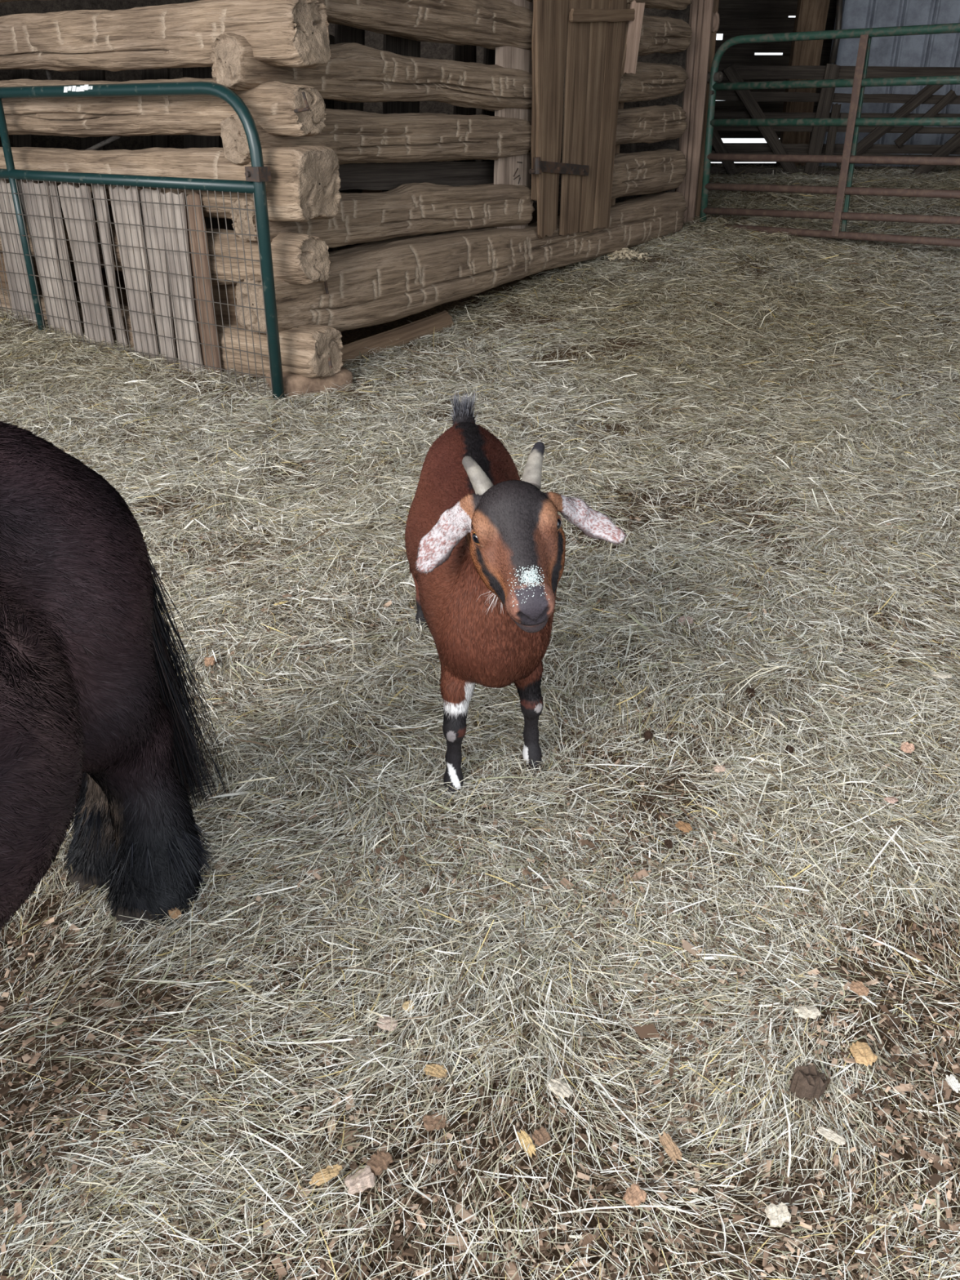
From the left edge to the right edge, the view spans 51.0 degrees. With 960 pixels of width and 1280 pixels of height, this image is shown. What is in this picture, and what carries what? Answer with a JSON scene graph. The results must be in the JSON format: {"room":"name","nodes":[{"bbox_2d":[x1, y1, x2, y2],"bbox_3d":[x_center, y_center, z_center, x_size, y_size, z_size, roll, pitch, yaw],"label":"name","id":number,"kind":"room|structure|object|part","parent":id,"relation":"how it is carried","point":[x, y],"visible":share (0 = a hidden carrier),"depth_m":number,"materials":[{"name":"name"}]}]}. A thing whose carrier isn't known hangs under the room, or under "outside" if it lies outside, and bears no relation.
{"room":"barnyard","nodes":[
{"label":"barnyard","id":0,"kind":"room"},
{"bbox_2d":[0,165,959,1279],"bbox_3d":[0.000,-1.166,4.184,18.000,0.730,20.500,0,28,0],"label":"straw","id":1,"kind":"structure","parent":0,"point":[348,336],"depth_m":1.80,"materials":[{"name":"plant"}]},
{"bbox_2d":[0,178,37,324],"bbox_3d":[-2.701,-2.238,5.837,0.275,0.811,0.021,19,33,32],"label":"board","id":2,"kind":"object","parent":1,"relation":"on","point":[2,180],"visible":0.65,"depth_m":5.84,"materials":[{"name":"grey wood"}]},
{"bbox_2d":[0,421,237,931],"bbox_3d":[-0.867,0.260,1.133,0.612,1.391,1.985,9,29,16],"label":"pony","id":3,"kind":"object","parent":1,"relation":"on","point":[94,718],"visible":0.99,"depth_m":1.51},
{"bbox_2d":[0,81,284,403],"bbox_3d":[-2.418,-2.232,5.496,3.669,1.384,0.083,19,33,32],"label":"gate","id":4,"kind":"object","parent":1,"relation":"on","point":[256,175],"visible":0.84,"depth_m":4.90,"materials":[{"name":"metal"}]},
{"bbox_3d":[-2.420,-2.483,5.378,3.600,0.050,0.051,19,33,32],"label":"rail","id":5,"kind":"part","parent":4,"relation":"part of","materials":[{"name":"green paint"}]},
{"bbox_2d":[265,366,352,399],"bbox_3d":[-0.857,-1.263,5.069,0.390,0.204,0.286,-16,31,-28],"label":"foundation stone","id":6,"kind":"object","parent":1,"relation":"on","point":[293,383],"visible":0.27,"depth_m":4.93,"materials":[{"name":"brown stone"}]},
{"bbox_2d":[0,0,692,378],"bbox_3d":[-2.114,-4.082,7.463,6.706,3.210,4.434,19,33,32],"label":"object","id":7,"kind":"object","parent":1,"relation":"on","point":[470,119],"visible":0.94,"depth_m":5.33,"materials":[{"name":"wood"}]},
{"bbox_2d":[17,180,72,336],"bbox_3d":[-2.425,-2.115,5.636,0.278,0.831,0.023,18,33,32],"label":"board","id":8,"kind":"object","parent":7,"relation":"attached to","point":[30,182],"visible":0.73,"depth_m":5.59,"materials":[{"name":"grey wood"}]},
{"bbox_2d":[48,181,82,339],"bbox_3d":[-2.302,-2.086,5.581,0.109,0.833,0.023,19,33,31],"label":"board","id":9,"kind":"object","parent":7,"relation":"attached to","point":[53,184],"visible":0.74,"depth_m":5.57,"materials":[{"name":"grey wood"}]},
{"bbox_2d":[57,182,114,351],"bbox_3d":[-2.119,-1.997,5.440,0.269,0.857,0.019,19,33,32],"label":"board","id":10,"kind":"object","parent":7,"relation":"attached to","point":[71,188],"visible":0.77,"depth_m":5.40,"materials":[{"name":"grey wood"}]},
{"bbox_2d":[92,184,128,351],"bbox_3d":[-1.969,-1.962,5.377,0.097,0.864,0.024,19,33,31],"label":"board","id":11,"kind":"object","parent":7,"relation":"attached to","point":[102,191],"visible":0.71,"depth_m":5.32,"materials":[{"name":"grey wood"}]},
{"bbox_2d":[108,185,160,363],"bbox_3d":[-1.787,-1.878,5.231,0.221,0.884,0.022,19,33,31],"label":"board","id":12,"kind":"object","parent":7,"relation":"attached to","point":[115,194],"visible":0.71,"depth_m":5.19,"materials":[{"name":"grey wood"}]},
{"bbox_2d":[137,187,177,366],"bbox_3d":[-1.635,-1.837,5.161,0.178,0.876,0.019,19,33,32],"label":"board","id":13,"kind":"object","parent":7,"relation":"attached to","point":[147,190],"visible":0.77,"depth_m":5.12,"materials":[{"name":"grey wood"}]},
{"bbox_2d":[160,191,204,374],"bbox_3d":[-1.493,-1.769,5.045,0.184,0.880,0.025,20,34,31],"label":"board","id":14,"kind":"object","parent":7,"relation":"attached to","point":[168,195],"visible":0.83,"depth_m":5.01,"materials":[{"name":"grey wood"}]},
{"bbox_2d":[180,191,222,377],"bbox_3d":[-1.378,-1.742,4.999,0.145,0.886,0.021,19,33,32],"label":"board","id":15,"kind":"object","parent":7,"relation":"attached to","point":[197,195],"visible":0.78,"depth_m":4.97,"materials":[{"name":"wood"}]},
{"bbox_2d":[422,1111,446,1131],"bbox_3d":[-0.061,0.658,1.376,0.033,0.013,0.025,-3,28,-6],"label":"chip","id":16,"kind":"object","parent":1,"relation":"on","point":[429,1123],"visible":1,"depth_m":1.37,"materials":[{"name":"brown wood"}]},
{"bbox_2d":[0,162,959,1279],"bbox_3d":[0.056,-2.260,6.141,14.751,0.862,12.594,0,28,0],"label":"bedding","id":17,"kind":"object","parent":1,"relation":"on","point":[938,174],"visible":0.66,"depth_m":2.20,"materials":[{"name":"beige plant"}]},
{"bbox_2d":[167,906,181,919],"bbox_3d":[-0.523,0.468,1.726,0.019,0.010,0.027,-24,36,-38],"label":"chip","id":18,"kind":"object","parent":17,"relation":"on","point":[177,913],"visible":1,"depth_m":1.72,"materials":[{"name":"brown wood"}]},
{"bbox_2d":[204,656,214,666],"bbox_3d":[-0.685,0.053,2.551,0.026,0.014,0.036,-7,28,-14],"label":"chip","id":19,"kind":"object","parent":17,"relation":"on","point":[208,660],"visible":1,"depth_m":2.54,"materials":[{"name":"wood"}]},
{"bbox_2d":[253,525,262,530],"bbox_3d":[-0.743,-0.376,3.374,0.033,0.018,0.037,-6,28,-12],"label":"chip","id":20,"kind":"object","parent":17,"relation":"on","point":[260,526],"visible":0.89,"depth_m":3.36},
{"bbox_2d":[309,1164,342,1186],"bbox_3d":[-0.201,0.696,1.311,0.045,0.012,0.019,-12,30,-22],"label":"chip","id":21,"kind":"object","parent":17,"relation":"on","point":[329,1172],"visible":1,"depth_m":1.31,"materials":[{"name":"beige wood"}]},
{"bbox_2d":[344,1164,375,1195],"bbox_3d":[-0.155,0.701,1.304,0.038,0.021,0.032,-11,29,-20],"label":"chip","id":22,"kind":"object","parent":17,"relation":"on","point":[366,1178],"visible":1,"depth_m":1.30,"materials":[{"name":"beige wood"}]},
{"bbox_2d":[366,1149,392,1175],"bbox_3d":[-0.132,0.688,1.327,0.030,0.012,0.033,23,35,37],"label":"chip","id":23,"kind":"object","parent":17,"relation":"on","point":[379,1162],"visible":1,"depth_m":1.32,"materials":[{"name":"brown wood"}]},
{"bbox_2d":[377,1016,397,1031],"bbox_3d":[-0.139,0.577,1.516,0.031,0.010,0.025,12,30,22],"label":"chip","id":24,"kind":"object","parent":17,"relation":"on","point":[387,1024],"visible":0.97,"depth_m":1.51,"materials":[{"name":"beige wood"}]},
{"bbox_2d":[341,310,453,367],"bbox_3d":[-0.476,-1.674,5.606,0.107,0.190,0.947,20,34,34],"label":"board","id":25,"kind":"object","parent":17,"relation":"on","point":[408,332],"visible":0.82,"depth_m":5.57,"materials":[{"name":"brown wood"}]},
{"bbox_2d":[402,1000,413,1011],"bbox_3d":[-0.111,0.561,1.545,0.019,0.009,0.017,-11,29,-20],"label":"chip","id":26,"kind":"object","parent":17,"relation":"on","point":[406,1005],"visible":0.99,"depth_m":1.54,"materials":[{"name":"beige wood"}]},
{"bbox_2d":[422,1064,447,1078],"bbox_3d":[-0.064,0.618,1.446,0.035,0.008,0.018,5,28,10],"label":"chip","id":27,"kind":"object","parent":17,"relation":"on","point":[434,1070],"visible":1,"depth_m":1.44,"materials":[{"name":"brown wood"}]},
{"bbox_2d":[404,389,626,801],"bbox_3d":[-0.009,-0.149,2.214,0.373,0.742,1.089,-6,28,-11],"label":"goat","id":28,"kind":"object","parent":17,"relation":"on","point":[485,547],"visible":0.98,"depth_m":1.88},
{"bbox_2d":[532,1127,551,1146],"bbox_3d":[0.082,0.669,1.354,0.026,0.013,0.023,-16,31,-28],"label":"chip","id":29,"kind":"object","parent":17,"relation":"on","point":[540,1135],"visible":1,"depth_m":1.35,"materials":[{"name":"brown wood"}]},
{"bbox_2d":[596,248,651,261],"bbox_3d":[1.017,-2.747,7.153,0.384,0.076,0.270,0,28,0],"label":"wood shavings","id":30,"kind":"object","parent":17,"relation":"on","point":[631,252],"visible":0.96,"depth_m":7.12,"materials":[{"name":"beige wood"}]},
{"bbox_2d":[622,1183,646,1206],"bbox_3d":[0.197,0.707,1.281,0.027,0.010,0.026,-22,35,-36],"label":"chip","id":31,"kind":"object","parent":17,"relation":"on","point":[633,1196],"visible":1,"depth_m":1.28,"materials":[{"name":"brown wood"}]},
{"bbox_2d":[643,729,653,740],"bbox_3d":[0.374,0.211,2.240,0.019,0.020,0.020,-5,28,-9],"label":"dropping","id":32,"kind":"object","parent":17,"relation":"on","point":[648,735],"visible":1,"depth_m":2.23,"materials":[{"name":"brown soil"}]},
{"bbox_2d":[663,839,672,848],"bbox_3d":[0.356,0.385,1.905,0.015,0.017,0.016,-6,28,-12],"label":"dropping","id":33,"kind":"object","parent":17,"relation":"on","point":[668,843],"visible":1,"depth_m":1.90,"materials":[{"name":"brown soil"}]},
{"bbox_2d":[657,1130,682,1164],"bbox_3d":[0.253,0.675,1.341,0.017,0.009,0.047,-12,30,-21],"label":"chip","id":34,"kind":"object","parent":17,"relation":"on","point":[672,1150],"visible":1,"depth_m":1.34,"materials":[{"name":"beige wood"}]},
{"bbox_2d":[675,820,692,832],"bbox_3d":[0.395,0.361,1.952,0.032,0.011,0.024,23,35,36],"label":"chip","id":35,"kind":"object","parent":17,"relation":"on","point":[685,827],"visible":1,"depth_m":1.95,"materials":[{"name":"orange wood"}]},
{"bbox_2d":[677,615,693,625],"bbox_3d":[0.558,-0.053,2.730,0.039,0.016,0.038,-17,32,-29],"label":"chip","id":36,"kind":"object","parent":17,"relation":"on","point":[682,617],"visible":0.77,"depth_m":2.72,"materials":[{"name":"wood"}]},
{"bbox_2d":[713,764,725,773],"bbox_3d":[0.506,0.271,2.127,0.024,0.009,0.020,-2,28,-4],"label":"chip","id":37,"kind":"object","parent":17,"relation":"on","point":[717,768],"visible":1,"depth_m":2.12,"materials":[{"name":"beige wood"}]},
{"bbox_2d":[745,688,755,697],"bbox_3d":[0.643,0.124,2.394,0.020,0.024,0.023,-5,28,-9],"label":"dropping","id":38,"kind":"object","parent":17,"relation":"on","point":[748,691],"visible":0.98,"depth_m":2.39,"materials":[{"name":"brown soil"}]},
{"bbox_2d":[784,745,794,755],"bbox_3d":[0.671,0.239,2.186,0.019,0.021,0.020,14,31,25],"label":"dropping","id":39,"kind":"object","parent":17,"relation":"on","point":[790,749],"visible":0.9,"depth_m":2.18,"materials":[{"name":"brown soil"}]},
{"bbox_2d":[789,1064,827,1103],"bbox_3d":[0.465,0.629,1.428,0.051,0.043,0.042,-20,33,-33],"label":"lump","id":40,"kind":"object","parent":17,"relation":"on","point":[806,1082],"visible":1,"depth_m":1.42,"materials":[{"name":"brown soil"}]},
{"bbox_2d":[849,980,869,995],"bbox_3d":[0.597,0.548,1.585,0.022,0.010,0.032,-18,32,-31],"label":"chip","id":41,"kind":"object","parent":17,"relation":"on","point":[858,987],"visible":1,"depth_m":1.58,"materials":[{"name":"brown wood"}]},
{"bbox_2d":[884,796,897,804],"bbox_3d":[0.827,0.322,2.027,0.026,0.012,0.021,-18,32,-30],"label":"chip","id":42,"kind":"object","parent":17,"relation":"on","point":[892,800],"visible":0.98,"depth_m":2.02,"materials":[{"name":"beige wood"}]},
{"bbox_2d":[900,742,915,753],"bbox_3d":[0.931,0.234,2.191,0.029,0.014,0.031,14,31,25],"label":"chip","id":43,"kind":"object","parent":17,"relation":"on","point":[905,747],"visible":1,"depth_m":2.19,"materials":[{"name":"wood"}]},
{"bbox_2d":[931,673,951,678],"bbox_3d":[1.129,0.088,2.461,0.048,0.012,0.024,4,28,7],"label":"chip","id":44,"kind":"object","parent":17,"relation":"on","point":[944,675],"visible":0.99,"depth_m":2.45,"materials":[{"name":"beige wood"}]},
{"bbox_2d":[945,1074,959,1093],"bbox_3d":[0.672,0.629,1.428,0.014,0.008,0.027,-6,28,-11],"label":"chip","id":45,"kind":"object","parent":17,"relation":"on","point":[951,1080],"visible":1,"depth_m":1.43,"materials":[{"name":"white wood"}]},
{"bbox_2d":[0,451,959,1279],"bbox_3d":[0.001,0.064,2.564,5.532,0.056,3.632,0,28,0],"label":"litter","id":46,"kind":"object","parent":1,"relation":"on","point":[643,1031],"visible":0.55,"depth_m":1.48,"materials":[{"name":"beige plant"}]},
{"bbox_2d":[516,1128,536,1157],"bbox_3d":[0.062,0.673,1.347,0.016,0.009,0.041,-15,31,-26],"label":"chip","id":47,"kind":"object","parent":1,"relation":"on","point":[523,1135],"visible":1,"depth_m":1.34,"materials":[{"name":"beige wood"}]},
{"bbox_2d":[546,1078,573,1097],"bbox_3d":[0.113,0.632,1.420,0.038,0.011,0.022,17,32,30],"label":"chip","id":48,"kind":"object","parent":1,"relation":"on","point":[559,1087],"visible":1,"depth_m":1.42,"materials":[{"name":"beige wood"}]},
{"bbox_2d":[675,0,719,224],"bbox_3d":[1.652,-4.129,7.702,0.352,1.892,0.137,-21,34,-35],"label":"timber post","id":49,"kind":"object","parent":1,"relation":"on","point":[704,17],"visible":0.77,"depth_m":7.64,"materials":[{"name":"brown wood"}]},
{"bbox_2d":[764,1201,791,1227],"bbox_3d":[0.372,0.718,1.258,0.030,0.012,0.028,-6,28,-12],"label":"chip","id":50,"kind":"object","parent":1,"relation":"on","point":[777,1215],"visible":1,"depth_m":1.25,"materials":[{"name":"beige wood"}]},
{"bbox_2d":[777,0,830,168],"bbox_3d":[3.517,-6.147,10.958,0.317,2.013,0.283,0,28,0],"label":"post","id":51,"kind":"object","parent":1,"relation":"on","point":[811,15],"visible":0.4,"depth_m":10.81,"materials":[{"name":"brown wood"}]},
{"bbox_2d":[793,1004,820,1018],"bbox_3d":[0.502,0.571,1.544,0.036,0.013,0.026,-6,28,-11],"label":"chip","id":52,"kind":"object","parent":1,"relation":"on","point":[805,1011],"visible":1,"depth_m":1.54,"materials":[{"name":"white wood"}]},
{"bbox_2d":[699,22,959,247],"bbox_3d":[2.836,-3.358,7.035,3.191,1.601,0.092,22,35,36],"label":"gate","id":53,"kind":"object","parent":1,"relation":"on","point":[854,121],"visible":0.99,"depth_m":7.20,"materials":[{"name":"green paint"},{"name":"rusty metal"}]},
{"bbox_3d":[2.899,-2.998,7.149,2.964,0.112,0.052,22,35,36],"label":"rail","id":54,"kind":"part","parent":53,"relation":"part of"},
{"bbox_3d":[2.878,-3.153,7.089,2.920,0.087,0.052,22,35,36],"label":"rail","id":55,"kind":"part","parent":53,"relation":"part of","materials":[{"name":"brown metal"}]},
{"bbox_3d":[2.924,-2.869,7.191,2.941,0.069,0.052,22,35,36],"label":"rail","id":56,"kind":"part","parent":53,"relation":"part of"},
{"bbox_3d":[2.853,-3.343,7.016,2.869,0.072,0.052,22,35,36],"label":"rail","id":57,"kind":"part","parent":53,"relation":"part of","materials":[{"name":"brown metal"}]},
{"bbox_3d":[2.825,-3.565,6.928,2.789,0.072,0.052,22,35,36],"label":"rail","id":58,"kind":"part","parent":53,"relation":"part of","materials":[{"name":"green metal"}]},
{"bbox_3d":[2.794,-3.793,6.841,2.726,0.071,0.052,22,35,36],"label":"rail","id":59,"kind":"part","parent":53,"relation":"part of","materials":[{"name":"green metal"}]},
{"bbox_2d":[816,1125,845,1145],"bbox_3d":[0.472,0.667,1.354,0.038,0.010,0.016,17,32,29],"label":"chip","id":60,"kind":"object","parent":1,"relation":"on","point":[828,1133],"visible":1,"depth_m":1.35,"materials":[{"name":"beige wood"}]},
{"bbox_2d":[710,63,959,177],"bbox_3d":[4.159,-5.085,9.977,4.109,1.089,0.138,0,28,0],"label":"fence","id":61,"kind":"object","parent":1,"relation":"on","point":[734,73],"visible":0.67,"depth_m":9.94,"materials":[{"name":"brown wood"}]},
{"bbox_2d":[849,1040,877,1066],"bbox_3d":[0.559,0.605,1.472,0.031,0.013,0.042,-5,28,-10],"label":"chip","id":62,"kind":"object","parent":1,"relation":"on","point":[862,1053],"visible":1,"depth_m":1.47,"materials":[{"name":"wood"}]},
{"bbox_2d":[711,0,836,165],"bbox_3d":[0.000,-7.305,11.543,18.000,3.600,0.054,0,28,0],"label":"wall","id":63,"kind":"structure","parent":0,"point":[737,17],"depth_m":11.72,"materials":[{"name":"brown wood"}]},
{"bbox_2d":[829,0,843,63],"bbox_3d":[3.949,-6.914,11.113,0.137,0.964,0.070,0,28,0],"label":"downpipe","id":64,"kind":"object","parent":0,"point":[839,2],"visible":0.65,"depth_m":11.15,"materials":[{"name":"metal"}]},
{"bbox_2d":[818,0,959,167],"bbox_3d":[6.292,-7.178,11.299,4.539,3.600,0.063,0,28,0],"label":"wall","id":65,"kind":"structure","parent":0,"point":[939,50],"depth_m":11.52,"materials":[{"name":"metal"}]}
]}

